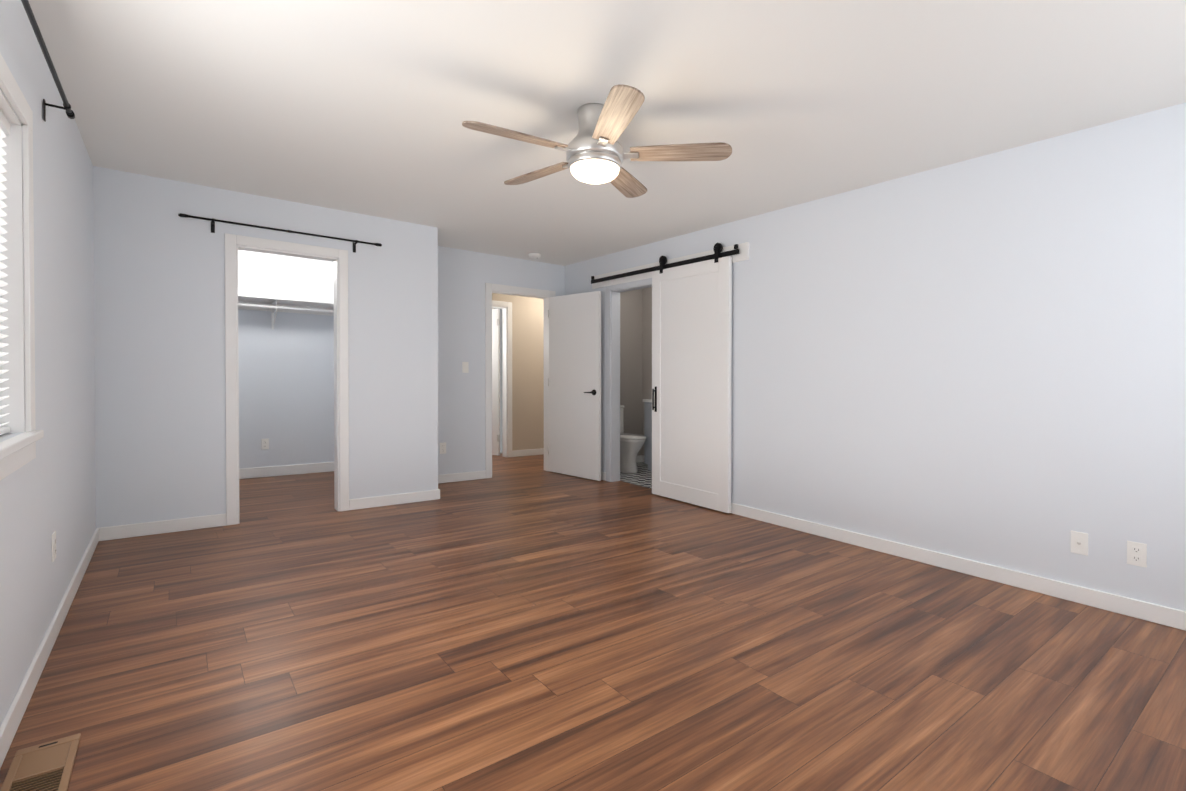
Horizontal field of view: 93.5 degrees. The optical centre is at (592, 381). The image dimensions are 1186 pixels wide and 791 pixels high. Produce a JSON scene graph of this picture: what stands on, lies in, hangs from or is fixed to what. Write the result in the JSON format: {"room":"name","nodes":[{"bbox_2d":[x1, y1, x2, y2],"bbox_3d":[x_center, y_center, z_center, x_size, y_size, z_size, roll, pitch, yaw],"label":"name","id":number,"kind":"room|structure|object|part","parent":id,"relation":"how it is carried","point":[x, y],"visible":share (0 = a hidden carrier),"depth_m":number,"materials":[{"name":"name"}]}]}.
{"room":"empty bedroom","nodes":[
{"label":"empty bedroom","id":0,"kind":"room"},
{"bbox_2d":[0,0,95,725],"bbox_3d":[-2.299,-0.147,2.278,0.120,2.517,7.510,0,1,-37],"label":"wall","id":1,"kind":"structure","parent":0,"point":[47,491],"depth_m":2.33,"materials":[{"name":"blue paint"}]},
{"bbox_2d":[0,53,43,480],"bbox_3d":[-1.491,-0.337,1.182,0.216,1.274,1.910,0,1,-37],"label":"window","id":2,"kind":"structure","parent":1,"relation":"in","point":[17,357],"depth_m":1.89,"materials":[{"name":"white"}]},
{"bbox_2d":[21,0,74,121],"bbox_3d":[-1.410,-1.056,1.261,0.081,0.114,2.666,0,1,-37],"label":"curtain rod","id":3,"kind":"object","parent":1,"relation":"attached to","point":[43,47],"visible":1,"depth_m":1.94,"materials":[{"name":"black metal"}]},
{"bbox_2d":[0,527,103,767],"bbox_3d":[-1.647,1.047,1.534,0.014,0.141,5.280,0,1,-37],"label":"baseboard","id":4,"kind":"structure","parent":1,"relation":"attached to","point":[9,726],"depth_m":2.05,"materials":[{"name":"white wood"}]},
{"bbox_2d":[51,531,55,561],"bbox_3d":[-2.263,0.693,2.344,0.009,0.115,0.070,0,1,-37],"label":"outlet","id":5,"kind":"object","parent":1,"relation":"attached to","point":[53,539],"visible":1,"depth_m":2.32,"materials":[{"name":"white plastic"}]},
{"bbox_2d":[93,166,437,527],"bbox_3d":[-2.353,-0.168,4.371,2.310,2.471,0.120,0,1,-37],"label":"wall","id":6,"kind":"structure","parent":0,"point":[159,334],"depth_m":4.08,"materials":[{"name":"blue paint"}]},
{"bbox_2d":[104,513,225,540],"bbox_3d":[-2.940,1.003,3.856,0.680,0.097,0.014,0,1,-37],"label":"baseboard","id":7,"kind":"structure","parent":6,"relation":"attached to","point":[200,522],"depth_m":3.84,"materials":[{"name":"white wood"}]},
{"bbox_2d":[261,439,268,449],"bbox_3d":[-3.486,0.669,5.935,0.070,0.115,0.009,0,1,-37],"label":"electrical outlet","id":8,"kind":"object","parent":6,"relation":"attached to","point":[264,443],"visible":1,"depth_m":5.93,"materials":[{"name":"white plastic"}]},
{"bbox_2d":[178,213,381,252],"bbox_3d":[-2.317,-1.105,4.256,1.356,0.104,0.084,0,1,-37],"label":"curtain rod","id":9,"kind":"object","parent":6,"relation":"attached to","point":[212,220],"visible":1,"depth_m":4.15,"materials":[{"name":"black metal"}]},
{"bbox_2d":[238,250,333,329],"bbox_3d":[-3.440,-0.985,5.709,2.186,0.896,0.398,0,1,-37],"label":"closet shelf","id":10,"kind":"object","parent":6,"relation":"attached to","point":[272,283],"visible":0.23,"depth_m":5.99,"materials":[{"name":"white"}]},
{"bbox_2d":[239,462,333,478],"bbox_3d":[-3.557,0.965,5.882,2.190,0.137,0.014,0,1,-37],"label":"baseboard","id":11,"kind":"structure","parent":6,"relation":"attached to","point":[244,473],"depth_m":6.04,"materials":[{"name":"white wood"}]},
{"bbox_2d":[224,233,348,525],"bbox_3d":[-2.368,-0.007,4.351,0.840,2.131,0.136,0,1,-37],"label":"trim","id":12,"kind":"structure","parent":6,"relation":"attached to","point":[233,244],"depth_m":4.28,"materials":[{"name":"white wood"}]},
{"bbox_2d":[349,489,439,509],"bbox_3d":[-1.688,1.016,4.798,0.774,0.098,0.014,0,1,-37],"label":"baseboard","id":13,"kind":"structure","parent":6,"relation":"attached to","point":[377,501],"depth_m":4.77,"materials":[{"name":"white wood"}]},
{"bbox_2d":[438,246,564,474],"bbox_3d":[-1.061,-0.164,6.205,1.960,2.467,0.120,0,1,-37],"label":"wall","id":14,"kind":"structure","parent":0,"point":[464,276],"depth_m":5.92,"materials":[{"name":"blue paint"}]},
{"bbox_2d":[440,442,445,453],"bbox_3d":[-1.550,0.692,5.765,0.070,0.115,0.009,0,1,-37],"label":"outlet","id":15,"kind":"object","parent":14,"relation":"attached to","point":[442,448],"visible":1,"depth_m":5.76,"materials":[{"name":"white plastic"}]},
{"bbox_2d":[438,470,485,483],"bbox_3d":[-1.485,1.009,5.814,0.800,0.098,0.014,0,1,-37],"label":"baseboard","id":16,"kind":"structure","parent":14,"relation":"attached to","point":[455,477],"depth_m":5.88,"materials":[{"name":"white wood"}]},
{"bbox_2d":[462,362,468,372],"bbox_3d":[-1.349,-0.146,5.906,0.070,0.115,0.014,0,1,-37],"label":"light switch","id":17,"kind":"object","parent":14,"relation":"attached to","point":[465,367],"visible":1,"depth_m":5.90,"materials":[{"name":"white plastic"}]},
{"bbox_2d":[485,283,554,478],"bbox_3d":[-0.846,-0.002,6.369,0.900,2.133,0.152,0,1,-37],"label":"door frame","id":18,"kind":"structure","parent":14,"relation":"attached to","point":[490,289],"depth_m":6.09,"materials":[{"name":"white wood"}]},
{"bbox_2d":[548,291,600,480],"bbox_3d":[-0.218,0.045,6.247,0.174,2.040,0.796,0,1,-37],"label":"hall door","id":19,"kind":"structure","parent":14,"relation":"in","point":[574,385],"depth_m":6.21,"materials":[{"name":"white wood"}]},
{"bbox_2d":[492,293,543,450],"bbox_3d":[-0.190,-0.156,6.936,4.230,2.495,0.008,0,1,-37],"label":"wall","id":20,"kind":"structure","parent":0,"point":[527,372],"depth_m":6.47,"materials":[{"name":"beige paint"}]},
{"bbox_2d":[492,308,499,455],"bbox_3d":[-1.618,0.006,7.863,0.740,2.041,0.045,0,1,26],"label":"door","id":21,"kind":"structure","parent":20,"relation":"in","point":[495,381],"depth_m":7.71,"materials":[{"name":"white wood"}]},
{"bbox_2d":[492,300,511,456],"bbox_3d":[-1.504,-0.022,7.428,0.900,2.132,0.136,0,1,-37],"label":"door frame","id":22,"kind":"structure","parent":20,"relation":"attached to","point":[506,307],"depth_m":7.62,"materials":[{"name":"white wood"}]},
{"bbox_2d":[0,453,1185,790],"bbox_3d":[0.132,1.131,4.181,7.040,0.243,7.970,0,1,-37],"label":"floor","id":23,"kind":"structure","parent":0,"point":[520,623],"depth_m":2.22,"materials":[{"name":"brown wood"}]},
{"bbox_2d":[0,733,80,790],"bbox_3d":[-1.530,1.087,1.541,0.140,0.016,0.330,0,1,-37],"label":"floor vent","id":24,"kind":"object","parent":23,"relation":"in","point":[47,766],"visible":1,"depth_m":1.57,"materials":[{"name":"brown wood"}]},
{"bbox_2d":[512,448,543,456],"bbox_3d":[-0.142,1.006,8.388,2.420,0.120,0.014,0,1,-37],"label":"baseboard","id":25,"kind":"structure","parent":23,"relation":"on","point":[516,453],"depth_m":7.80,"materials":[{"name":"white wood"}]},
{"bbox_2d":[28,0,1185,265],"bbox_3d":[0.132,-1.395,4.157,7.040,0.272,7.970,0,1,-37],"label":"ceiling","id":26,"kind":"structure","parent":0,"point":[362,106],"depth_m":2.58,"materials":[{"name":"white paint"}]},
{"bbox_2d":[528,253,540,257],"bbox_3d":[-0.631,-1.357,6.055,0.140,0.040,0.140,0,1,-37],"label":"smoke detector","id":27,"kind":"object","parent":26,"relation":"attached to","point":[534,255],"visible":1,"depth_m":6.00,"materials":[{"name":"white plastic"}]},
{"bbox_2d":[462,85,731,197],"bbox_3d":[-0.032,-1.162,2.756,1.251,0.345,1.264,0,1,-37],"label":"ceiling fan","id":28,"kind":"object","parent":26,"relation":"hanging from","point":[595,154],"visible":1,"depth_m":2.67,"materials":[{"name":"silver metal"}]},
{"bbox_2d":[620,462,651,488],"bbox_3d":[1.057,1.141,6.171,1.369,0.145,2.499,0,1,-37],"label":"floor","id":29,"kind":"structure","parent":0,"point":[642,476],"depth_m":6.28,"materials":[{"name":"white tile"}]},
{"bbox_2d":[620,405,646,472],"bbox_3d":[0.348,0.688,6.719,0.394,0.779,0.734,0,1,-37],"label":"toilet","id":30,"kind":"object","parent":29,"relation":"on","point":[631,445],"visible":0.46,"depth_m":6.52,"materials":[{"name":"white ceramic"}]},
{"bbox_2d":[643,399,651,470],"bbox_3d":[1.099,0.595,6.429,0.463,1.007,1.090,0,1,-37],"label":"bathroom vanity","id":31,"kind":"object","parent":29,"relation":"on","point":[648,430],"visible":0.1,"depth_m":6.68,"materials":[{"name":"grey"}]},
{"bbox_2d":[620,287,651,455],"bbox_3d":[0.515,-0.133,5.740,0.008,2.466,2.520,0,1,-37],"label":"wall","id":32,"kind":"structure","parent":0,"point":[635,348],"depth_m":5.81,"materials":[{"name":"grey paint"}]},
{"bbox_2d":[636,455,643,461],"bbox_3d":[0.204,1.025,7.079,1.100,0.103,0.022,0,1,-37],"label":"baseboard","id":33,"kind":"structure","parent":32,"relation":"attached to","point":[640,458],"depth_m":7.39,"materials":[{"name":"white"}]},
{"bbox_2d":[565,103,1185,610],"bbox_3d":[1.540,-0.102,4.277,0.120,2.503,6.090,0,1,-37],"label":"wall","id":34,"kind":"structure","parent":0,"point":[979,359],"depth_m":3.22,"materials":[{"name":"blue paint"}]},
{"bbox_2d":[601,471,605,480],"bbox_3d":[-0.111,1.026,6.350,0.040,0.098,0.810,0,1,-37],"label":"baseboard","id":35,"kind":"structure","parent":34,"relation":"attached to","point":[603,474],"depth_m":6.06,"materials":[{"name":"white wood"}]},
{"bbox_2d":[606,278,651,481],"bbox_3d":[0.480,0.026,5.677,0.134,2.131,0.960,0,1,-37],"label":"trim","id":36,"kind":"structure","parent":34,"relation":"attached to","point":[613,383],"depth_m":5.99,"materials":[{"name":"white wood"}]},
{"bbox_2d":[591,242,748,512],"bbox_3d":[0.591,-0.046,5.344,0.117,2.269,2.105,0,1,-37],"label":"barn door","id":37,"kind":"structure","parent":34,"relation":"in","point":[691,370],"depth_m":4.95,"materials":[{"name":"white wood"}]},
{"bbox_3d":[0.611,-1.075,5.349,0.067,0.161,2.105,0,1,-37],"label":"barn door rail","id":38,"kind":"part","parent":37,"relation":"part of","materials":[{"name":"black metal"}]},
{"bbox_2d":[731,503,1185,630],"bbox_3d":[1.983,1.087,3.589,0.014,0.130,4.200,0,1,-37],"label":"baseboard","id":39,"kind":"structure","parent":34,"relation":"attached to","point":[1022,580],"depth_m":3.19,"materials":[{"name":"white wood"}]},
{"bbox_2d":[1071,531,1087,555],"bbox_3d":[2.511,0.837,2.883,0.016,0.115,0.070,0,1,-37],"label":"outlet","id":40,"kind":"object","parent":34,"relation":"attached to","point":[1079,542],"visible":1,"depth_m":2.88,"materials":[{"name":"white plastic"}]},
{"bbox_2d":[1127,541,1146,567],"bbox_3d":[2.643,0.841,2.713,0.009,0.115,0.070,0,1,-37],"label":"outlet","id":41,"kind":"object","parent":34,"relation":"attached to","point":[1136,553],"visible":1,"depth_m":2.71,"materials":[{"name":"white plastic"}]}
]}

